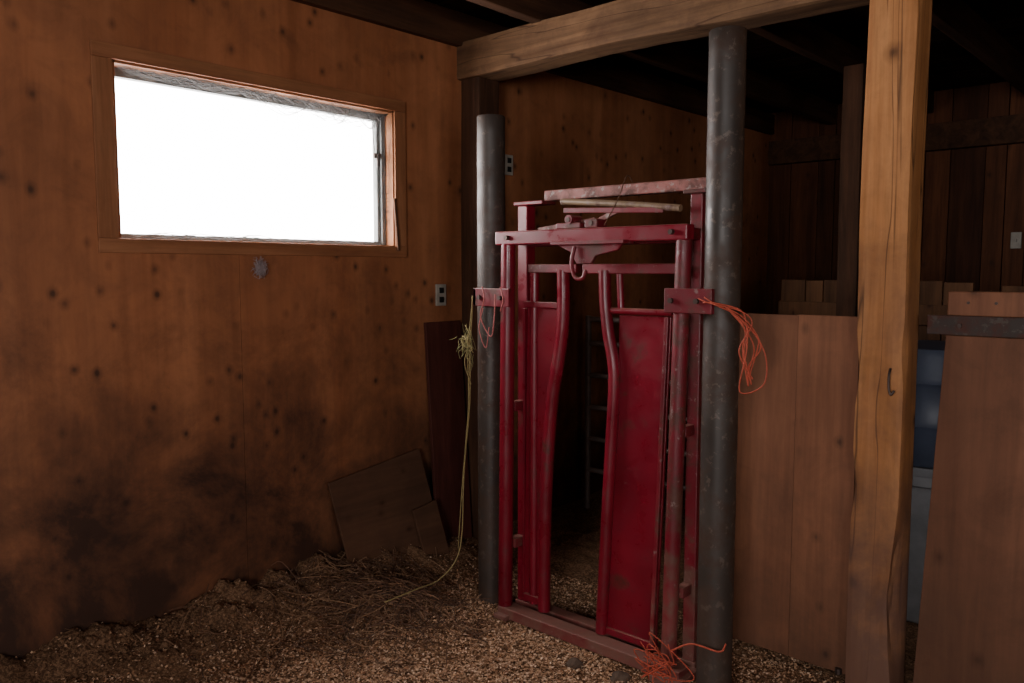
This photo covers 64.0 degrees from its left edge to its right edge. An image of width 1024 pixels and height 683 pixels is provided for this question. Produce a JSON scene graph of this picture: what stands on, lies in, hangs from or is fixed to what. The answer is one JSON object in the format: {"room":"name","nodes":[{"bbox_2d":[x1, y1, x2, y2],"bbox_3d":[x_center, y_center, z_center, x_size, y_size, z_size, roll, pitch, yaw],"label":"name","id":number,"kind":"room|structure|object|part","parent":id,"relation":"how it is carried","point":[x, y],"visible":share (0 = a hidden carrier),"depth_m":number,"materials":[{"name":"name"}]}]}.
{"room":"farm building","nodes":[
{"label":"farm building","id":0,"kind":"room"},
{"bbox_2d":[0,0,770,657],"bbox_3d":[-0.951,-0.211,3.880,0.150,3.150,9.700,4,7,42],"label":"wall","id":1,"kind":"structure","parent":0,"point":[172,426],"depth_m":3.50,"materials":[{"name":"brown wood"}]},
{"bbox_2d":[89,39,406,256],"bbox_3d":[-1.046,-0.770,3.601,0.015,0.778,1.510,4,7,42],"label":"window frame","id":2,"kind":"structure","parent":1,"relation":"attached to","point":[96,48],"depth_m":3.46,"materials":[{"name":"brown wood"}]},
{"bbox_2d":[90,55,406,245],"bbox_3d":[-1.047,-0.770,3.601,0.014,0.667,1.510,4,7,42],"label":"trim","id":3,"kind":"structure","parent":1,"relation":"attached to","point":[100,67],"depth_m":3.07,"materials":[{"name":"brown wood"}]},
{"bbox_2d":[112,59,394,245],"bbox_3d":[-1.103,-0.769,3.659,0.154,0.700,1.370,4,7,42],"label":"window","id":4,"kind":"structure","parent":1,"relation":"in","point":[389,157],"depth_m":3.71,"materials":[{"name":"brown wood"}]},
{"bbox_3d":[-1.114,-0.772,3.668,0.035,0.655,1.344,4,7,42],"label":"sash","id":5,"kind":"part","parent":4,"relation":"part of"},
{"bbox_2d":[115,65,388,244],"bbox_3d":[-1.057,-0.773,3.652,0.051,0.650,1.365,4,7,42],"label":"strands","id":6,"kind":"object","parent":4,"relation":"attached to","point":[200,84],"visible":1,"depth_m":3.68},
{"bbox_2d":[373,153,380,165],"bbox_3d":[-0.668,-0.911,4.111,0.021,0.065,0.060,4,7,42],"label":"window latch","id":7,"kind":"object","parent":4,"relation":"attached to","point":[374,155],"depth_m":4.10,"materials":[{"name":"grey metal"}]},
{"bbox_2d":[379,116,385,244],"bbox_3d":[-0.654,-0.811,4.139,0.015,0.640,0.022,4,7,42],"label":"window frame","id":8,"kind":"object","parent":4,"relation":"attached to","point":[383,225],"depth_m":4.14,"materials":[{"name":"wood"}]},
{"bbox_2d":[251,256,267,278],"bbox_3d":[-1.097,-0.322,3.568,0.020,0.100,0.096,4,7,42],"label":"clump","id":9,"kind":"object","parent":1,"relation":"attached to","point":[259,266],"visible":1,"depth_m":3.56,"materials":[{"name":"grey"}]},
{"bbox_2d":[393,198,399,250],"bbox_3d":[-0.580,-0.587,4.115,0.012,0.260,0.037,4,7,42],"label":"wooden stick","id":10,"kind":"object","parent":1,"relation":"attached to","point":[394,199],"visible":1,"depth_m":4.11,"materials":[{"name":"brown wood"}]},
{"bbox_2d":[435,284,445,305],"bbox_3d":[-0.380,-0.249,4.388,0.016,0.116,0.072,4,7,42],"label":"electrical outlet","id":11,"kind":"object","parent":1,"relation":"attached to","point":[440,289],"visible":1,"depth_m":4.38,"materials":[{"name":"plastic"}]},
{"bbox_2d":[505,154,512,175],"bbox_3d":[-0.019,-1.018,4.724,0.016,0.116,0.072,4,7,42],"label":"electrical outlet","id":12,"kind":"object","parent":1,"relation":"attached to","point":[508,158],"visible":0.88,"depth_m":4.72,"materials":[{"name":"plastic"}]},
{"bbox_2d":[291,0,774,134],"bbox_3d":[-0.884,-1.601,3.699,0.050,0.170,9.500,4,7,42],"label":"beam","id":13,"kind":"structure","parent":1,"relation":"attached to","point":[420,18],"depth_m":4.48,"materials":[{"name":"brown wood"}]},
{"bbox_2d":[0,463,917,682],"bbox_3d":[1.223,1.252,2.042,5.960,0.218,9.700,4,7,42],"label":"floor","id":14,"kind":"structure","parent":0,"point":[575,529],"depth_m":3.31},
{"bbox_2d":[69,678,78,682],"bbox_3d":[-1.549,1.205,2.893,0.034,0.026,0.037,4,7,42],"label":"clod","id":15,"kind":"object","parent":14,"relation":"on","point":[73,680],"visible":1,"depth_m":2.89,"materials":[{"name":"brown soil"}]},
{"bbox_2d":[84,635,98,643],"bbox_3d":[-1.569,1.111,3.055,0.047,0.033,0.052,4,7,42],"label":"clod","id":16,"kind":"object","parent":14,"relation":"on","point":[90,639],"visible":1,"depth_m":3.04,"materials":[{"name":"brown soil"}]},
{"bbox_2d":[102,626,110,630],"bbox_3d":[-1.538,1.087,3.106,0.026,0.019,0.028,4,7,42],"label":"clod","id":17,"kind":"object","parent":14,"relation":"on","point":[104,628],"visible":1,"depth_m":3.10,"materials":[{"name":"brown soil"}]},
{"bbox_2d":[119,646,129,653],"bbox_3d":[-1.456,1.159,3.081,0.036,0.029,0.035,2,5,24],"label":"clod","id":18,"kind":"object","parent":14,"relation":"on","point":[124,649],"visible":1,"depth_m":3.07,"materials":[{"name":"brown soil"}]},
{"bbox_2d":[121,625,133,635],"bbox_3d":[-1.484,1.115,3.161,0.047,0.038,0.048,1,5,9],"label":"clod","id":19,"kind":"object","parent":14,"relation":"on","point":[127,630],"visible":1,"depth_m":3.15,"materials":[{"name":"brown soil"}]},
{"bbox_2d":[160,641,171,647],"bbox_3d":[-1.332,1.166,3.150,0.041,0.028,0.040,4,7,42],"label":"clod","id":20,"kind":"object","parent":14,"relation":"on","point":[165,644],"visible":1,"depth_m":3.14,"materials":[{"name":"brown soil"}]},
{"bbox_2d":[213,604,221,610],"bbox_3d":[-1.214,1.097,3.377,0.034,0.030,0.041,-2,5,-18],"label":"clod","id":21,"kind":"object","parent":14,"relation":"on","point":[217,607],"visible":1,"depth_m":3.37,"materials":[{"name":"brown soil"}]},
{"bbox_2d":[227,604,236,612],"bbox_3d":[-1.160,1.104,3.390,0.044,0.034,0.043,4,7,42],"label":"clod","id":22,"kind":"object","parent":14,"relation":"on","point":[232,607],"visible":1,"depth_m":3.38,"materials":[{"name":"brown soil"}]},
{"bbox_2d":[233,578,241,584],"bbox_3d":[-1.180,1.038,3.537,0.037,0.026,0.037,4,7,42],"label":"clod","id":23,"kind":"object","parent":14,"relation":"on","point":[236,582],"visible":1,"depth_m":3.53,"materials":[{"name":"brown soil"}]},
{"bbox_2d":[313,554,324,560],"bbox_3d":[-0.900,1.011,3.823,0.046,0.031,0.046,4,7,42],"label":"clod","id":24,"kind":"object","parent":14,"relation":"on","point":[320,557],"visible":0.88,"depth_m":3.81,"materials":[{"name":"brown soil"}]},
{"bbox_2d":[136,547,504,682],"bbox_3d":[-0.664,1.122,3.390,1.042,0.214,1.570,4,7,42],"label":"straw","id":25,"kind":"object","parent":14,"relation":"on","point":[423,593],"visible":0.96,"depth_m":3.51,"materials":[{"name":"brown plant"}]},
{"bbox_2d":[327,449,449,567],"bbox_3d":[-0.590,0.907,4.068,0.203,0.651,0.653,4,7,42],"label":"scrap plywood","id":26,"kind":"object","parent":14,"relation":"on","point":[388,504],"visible":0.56,"depth_m":4.08,"materials":[{"name":"brown wood"}]},
{"bbox_2d":[15,537,843,682],"bbox_3d":[-0.189,1.167,2.970,2.347,0.222,2.242,4,7,42],"label":"wood shavings","id":27,"kind":"object","parent":14,"relation":"on","point":[538,671],"visible":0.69,"depth_m":3.20},
{"bbox_2d":[424,320,471,539],"bbox_3d":[-0.343,0.491,4.421,0.103,1.198,0.255,4,7,42],"label":"leaning board","id":28,"kind":"object","parent":14,"relation":"on","point":[444,366],"visible":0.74,"depth_m":4.40,"materials":[{"name":"brown wood"}]},
{"bbox_2d":[461,76,498,538],"bbox_3d":[-0.173,-0.133,4.534,0.145,2.580,0.165,4,7,42],"label":"wall post","id":29,"kind":"object","parent":14,"relation":"on","point":[479,95],"visible":0.31,"depth_m":4.44,"materials":[{"name":"brown wood"}]},
{"bbox_2d":[477,114,504,604],"bbox_3d":[-0.092,0.148,3.675,0.125,2.270,0.125,4,7,42],"label":"steel pole","id":30,"kind":"object","parent":14,"relation":"on","point":[490,127],"visible":0.73,"depth_m":3.61,"materials":[{"name":"grey metal"}]},
{"bbox_2d":[566,657,582,669],"bbox_3d":[0.238,1.236,3.132,0.060,0.048,0.060,-2,5,-26],"label":"stone","id":31,"kind":"object","parent":14,"relation":"on","point":[575,663],"visible":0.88,"depth_m":3.12,"materials":[{"name":"stone"}]},
{"bbox_2d":[473,175,726,682],"bbox_3d":[0.325,0.291,3.216,1.238,1.865,0.331,4,7,42],"label":"gate","id":32,"kind":"object","parent":14,"relation":"on","point":[624,630],"visible":0.98,"depth_m":3.17,"materials":[{"name":"red metal"}]},
{"bbox_2d":[384,296,475,602],"bbox_3d":[-0.342,0.449,3.510,0.156,1.284,0.444,4,7,42],"label":"twine","id":33,"kind":"object","parent":32,"relation":"hanging from","point":[467,344],"visible":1,"depth_m":3.63,"materials":[{"name":"beige fabric"}]},
{"bbox_2d":[479,287,503,347],"bbox_3d":[-0.089,-0.100,3.469,0.155,0.263,0.016,4,7,42],"label":"twine","id":34,"kind":"object","parent":32,"relation":"attached to","point":[481,310],"visible":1,"depth_m":3.48,"materials":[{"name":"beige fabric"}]},
{"bbox_3d":[-0.070,-0.189,3.506,0.210,0.077,0.068,4,7,42],"label":"clamp plate","id":35,"kind":"part","parent":32,"relation":"part of","materials":[{"name":"red paint"}]},
{"bbox_3d":[-0.022,0.373,3.510,0.081,1.571,0.062,4,7,42],"label":"post","id":36,"kind":"part","parent":32,"relation":"part of","materials":[{"name":"red metal"}]},
{"bbox_3d":[0.062,0.284,3.578,0.055,1.735,0.055,4,7,42],"label":"post","id":37,"kind":"part","parent":32,"relation":"part of","materials":[{"name":"red metal"}]},
{"bbox_3d":[0.132,0.483,3.460,0.200,1.300,0.032,4,7,42],"label":"panel rail","id":38,"kind":"part","parent":32,"relation":"part of","materials":[{"name":"red metal"}]},
{"bbox_3d":[0.126,0.486,3.475,0.190,1.290,0.011,4,7,42],"label":"gate panel","id":39,"kind":"part","parent":32,"relation":"part of","materials":[{"name":"red paint"}]},
{"bbox_3d":[0.293,-0.333,3.110,0.307,0.075,0.016,4,7,42],"label":"latch plate","id":40,"kind":"part","parent":32,"relation":"part of","materials":[{"name":"red paint"}]},
{"bbox_2d":[551,239,633,244],"bbox_3d":[0.300,-0.375,3.107,0.340,0.014,0.070,4,7,42],"label":"metal bar","id":41,"kind":"object","parent":32,"relation":"attached to","point":[555,241],"depth_m":3.07,"materials":[{"name":"red paint"}]},
{"bbox_3d":[0.329,1.194,3.335,0.900,0.045,0.175,4,7,42],"label":"sill","id":42,"kind":"part","parent":32,"relation":"part of","materials":[{"name":"red paint"}]},
{"bbox_3d":[0.374,-0.564,3.226,0.910,0.015,0.090,4,7,42],"label":"plate","id":43,"kind":"part","parent":32,"relation":"part of","materials":[{"name":"red paint"}]},
{"bbox_3d":[0.445,-0.594,3.216,0.785,0.043,0.055,4,7,42],"label":"rail","id":44,"kind":"part","parent":32,"relation":"part of","materials":[{"name":"red metal"}]},
{"bbox_3d":[0.479,0.539,3.154,0.292,1.280,0.012,4,7,42],"label":"gate panel","id":45,"kind":"part","parent":32,"relation":"part of","materials":[{"name":"red paint"}]},
{"bbox_3d":[0.483,-0.112,3.079,0.280,0.025,0.026,4,7,42],"label":"panel rail","id":46,"kind":"part","parent":32,"relation":"part of","materials":[{"name":"red metal"}]},
{"bbox_3d":[0.593,0.421,2.959,0.092,1.571,0.058,4,7,42],"label":"post","id":47,"kind":"part","parent":32,"relation":"part of","materials":[{"name":"red metal"}]},
{"bbox_3d":[0.624,-0.141,2.839,0.185,0.086,0.063,4,7,42],"label":"clamp plate","id":48,"kind":"part","parent":32,"relation":"part of","materials":[{"name":"red paint"}]},
{"bbox_3d":[0.679,0.333,3.021,0.050,1.735,0.060,4,7,42],"label":"post","id":49,"kind":"part","parent":32,"relation":"part of","materials":[{"name":"red metal"}]},
{"bbox_2d":[698,297,767,393],"bbox_3d":[0.730,0.014,2.721,0.240,0.323,0.027,3,6,28],"label":"twine","id":50,"kind":"object","parent":32,"relation":"attached to","point":[741,321],"visible":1,"depth_m":2.70,"materials":[{"name":"orange fabric"}]},
{"bbox_2d":[610,670,630,682],"bbox_3d":[0.398,1.250,3.041,0.077,0.054,0.070,-3,6,-35],"label":"stone","id":51,"kind":"object","parent":14,"relation":"on","point":[618,675],"visible":0.96,"depth_m":3.02,"materials":[{"name":"stone"}]},
{"bbox_2d":[584,315,686,507],"bbox_3d":[1.016,0.489,4.662,1.488,1.220,0.040,4,7,42],"label":"gate","id":52,"kind":"object","parent":14,"relation":"on","point":[589,319],"visible":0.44,"depth_m":5.11,"materials":[{"name":"metal"}]},
{"bbox_3d":[1.016,0.250,4.642,1.450,0.030,0.032,4,7,42],"label":"rail","id":53,"kind":"part","parent":52,"relation":"part of","materials":[{"name":"metal"}]},
{"bbox_3d":[1.016,0.050,4.624,1.450,0.030,0.032,4,7,42],"label":"rail","id":54,"kind":"part","parent":52,"relation":"part of","materials":[{"name":"metal"}]},
{"bbox_3d":[1.016,-0.099,4.611,1.450,0.030,0.032,4,7,42],"label":"rail","id":55,"kind":"part","parent":52,"relation":"part of","materials":[{"name":"metal"}]},
{"bbox_3d":[1.016,0.847,4.694,1.450,0.030,0.032,4,7,42],"label":"rail","id":56,"kind":"part","parent":52,"relation":"part of","materials":[{"name":"red metal"}]},
{"bbox_3d":[1.016,0.648,4.676,1.450,0.030,0.032,4,7,42],"label":"rail","id":57,"kind":"part","parent":52,"relation":"part of","materials":[{"name":"red metal"}]},
{"bbox_3d":[1.016,0.449,4.659,1.450,0.030,0.032,4,7,42],"label":"rail","id":58,"kind":"part","parent":52,"relation":"part of","materials":[{"name":"metal"}]},
{"bbox_2d":[696,25,746,682],"bbox_3d":[0.723,0.155,2.845,0.125,2.400,0.125,4,7,42],"label":"steel pole","id":59,"kind":"object","parent":14,"relation":"on","point":[727,44],"visible":1,"depth_m":2.79,"materials":[{"name":"grey metal"}]},
{"bbox_2d":[836,63,865,315],"bbox_3d":[2.061,-0.264,5.003,0.124,2.760,0.126,4,7,42],"label":"post","id":60,"kind":"object","parent":14,"relation":"on","point":[851,170],"visible":0.42,"depth_m":4.90,"materials":[{"name":"brown wood"}]},
{"bbox_2d":[843,0,931,682],"bbox_3d":[1.293,-0.157,2.820,0.169,2.925,0.202,4,7,42],"label":"wooden post","id":61,"kind":"object","parent":14,"relation":"on","point":[898,31],"visible":1,"depth_m":2.78,"materials":[{"name":"brown wood"}]},
{"bbox_2d":[457,0,867,80],"bbox_3d":[1.894,-1.341,2.550,5.720,0.211,0.210,4,7,42],"label":"ceiling beam","id":62,"kind":"structure","parent":61,"relation":"attached to","point":[622,27],"depth_m":3.74,"materials":[{"name":"brown wood"}]},
{"bbox_2d":[733,313,858,674],"bbox_3d":[1.050,0.550,3.102,0.488,1.308,0.072,4,7,42],"label":"plywood panel","id":63,"kind":"object","parent":61,"relation":"attached to","point":[795,475],"visible":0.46,"depth_m":3.07,"materials":[{"name":"wood"}]},
{"bbox_2d":[913,291,1023,682],"bbox_3d":[1.970,0.555,2.320,1.500,1.372,0.080,4,7,42],"label":"wooden partition","id":64,"kind":"object","parent":61,"relation":"attached to","point":[971,623],"visible":1,"depth_m":2.69,"materials":[{"name":"brown wood"}]},
{"bbox_2d":[781,280,1023,340],"bbox_3d":[3.536,0.437,3.883,4.724,1.458,0.025,4,7,42],"label":"boards","id":65,"kind":"object","parent":14,"relation":"on","point":[932,293],"visible":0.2,"depth_m":4.84,"materials":[{"name":"brown wood"}]},
{"bbox_2d":[778,301,947,324],"bbox_3d":[3.507,0.367,3.866,4.700,1.000,0.030,4,7,42],"label":"rails","id":66,"kind":"object","parent":65,"relation":"attached to","point":[785,307],"visible":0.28,"depth_m":5.20,"materials":[{"name":"brown wood"}]},
{"bbox_2d":[905,466,932,623],"bbox_3d":[1.867,0.847,3.654,0.620,0.680,0.620,4,7,42],"label":"plastic tub","id":67,"kind":"object","parent":14,"relation":"on","point":[922,476],"visible":0.05,"depth_m":3.43,"materials":[{"name":"grey plastic"}]},
{"bbox_2d":[913,340,944,467],"bbox_3d":[1.867,0.254,3.603,0.590,0.500,0.590,4,7,42],"label":"barrel","id":68,"kind":"object","parent":67,"relation":"on","point":[931,352],"visible":0.12,"depth_m":3.37,"materials":[{"name":"blue plastic"}]},
{"bbox_2d":[424,0,1023,112],"bbox_3d":[1.230,-1.592,1.803,6.000,0.100,9.720,4,7,42],"label":"ceiling","id":69,"kind":"structure","parent":0,"point":[951,66],"depth_m":5.21,"materials":[{"name":"brown wood"}]},
{"bbox_2d":[466,0,835,124],"bbox_3d":[-0.490,-1.595,3.343,0.078,0.177,9.460,4,7,42],"label":"joist","id":70,"kind":"object","parent":69,"relation":"attached to","point":[682,58],"depth_m":5.06,"materials":[{"name":"brown wood"}]},
{"bbox_2d":[746,15,933,112],"bbox_3d":[0.067,-1.552,2.843,0.077,0.179,9.460,4,7,42],"label":"joist","id":71,"kind":"object","parent":69,"relation":"attached to","point":[798,34],"depth_m":4.62,"materials":[{"name":"brown wood"}]},
{"bbox_2d":[931,0,1023,93],"bbox_3d":[0.603,-1.510,2.363,0.078,0.176,9.460,4,7,42],"label":"joist","id":72,"kind":"object","parent":69,"relation":"attached to","point":[956,19],"depth_m":4.50,"materials":[{"name":"brown wood"}]},
{"bbox_2d":[766,81,1023,335],"bbox_3d":[4.449,-0.350,5.477,6.030,3.150,0.131,4,7,42],"label":"wall","id":73,"kind":"structure","parent":0,"point":[974,197],"depth_m":6.33,"materials":[{"name":"brown wood"}]},
{"bbox_2d":[768,114,1023,165],"bbox_3d":[4.387,-1.483,5.287,5.700,0.200,0.090,4,7,42],"label":"wooden beam","id":74,"kind":"structure","parent":73,"relation":"attached to","point":[1008,129],"depth_m":6.22,"materials":[{"name":"brown wood"}]},
{"bbox_2d":[1010,232,1021,248],"bbox_3d":[3.696,-0.742,6.006,0.070,0.120,0.035,4,7,42],"label":"light switch","id":75,"kind":"object","parent":73,"relation":"attached to","point":[1016,237],"visible":1,"depth_m":6.00,"materials":[{"name":"plastic"}]}
]}

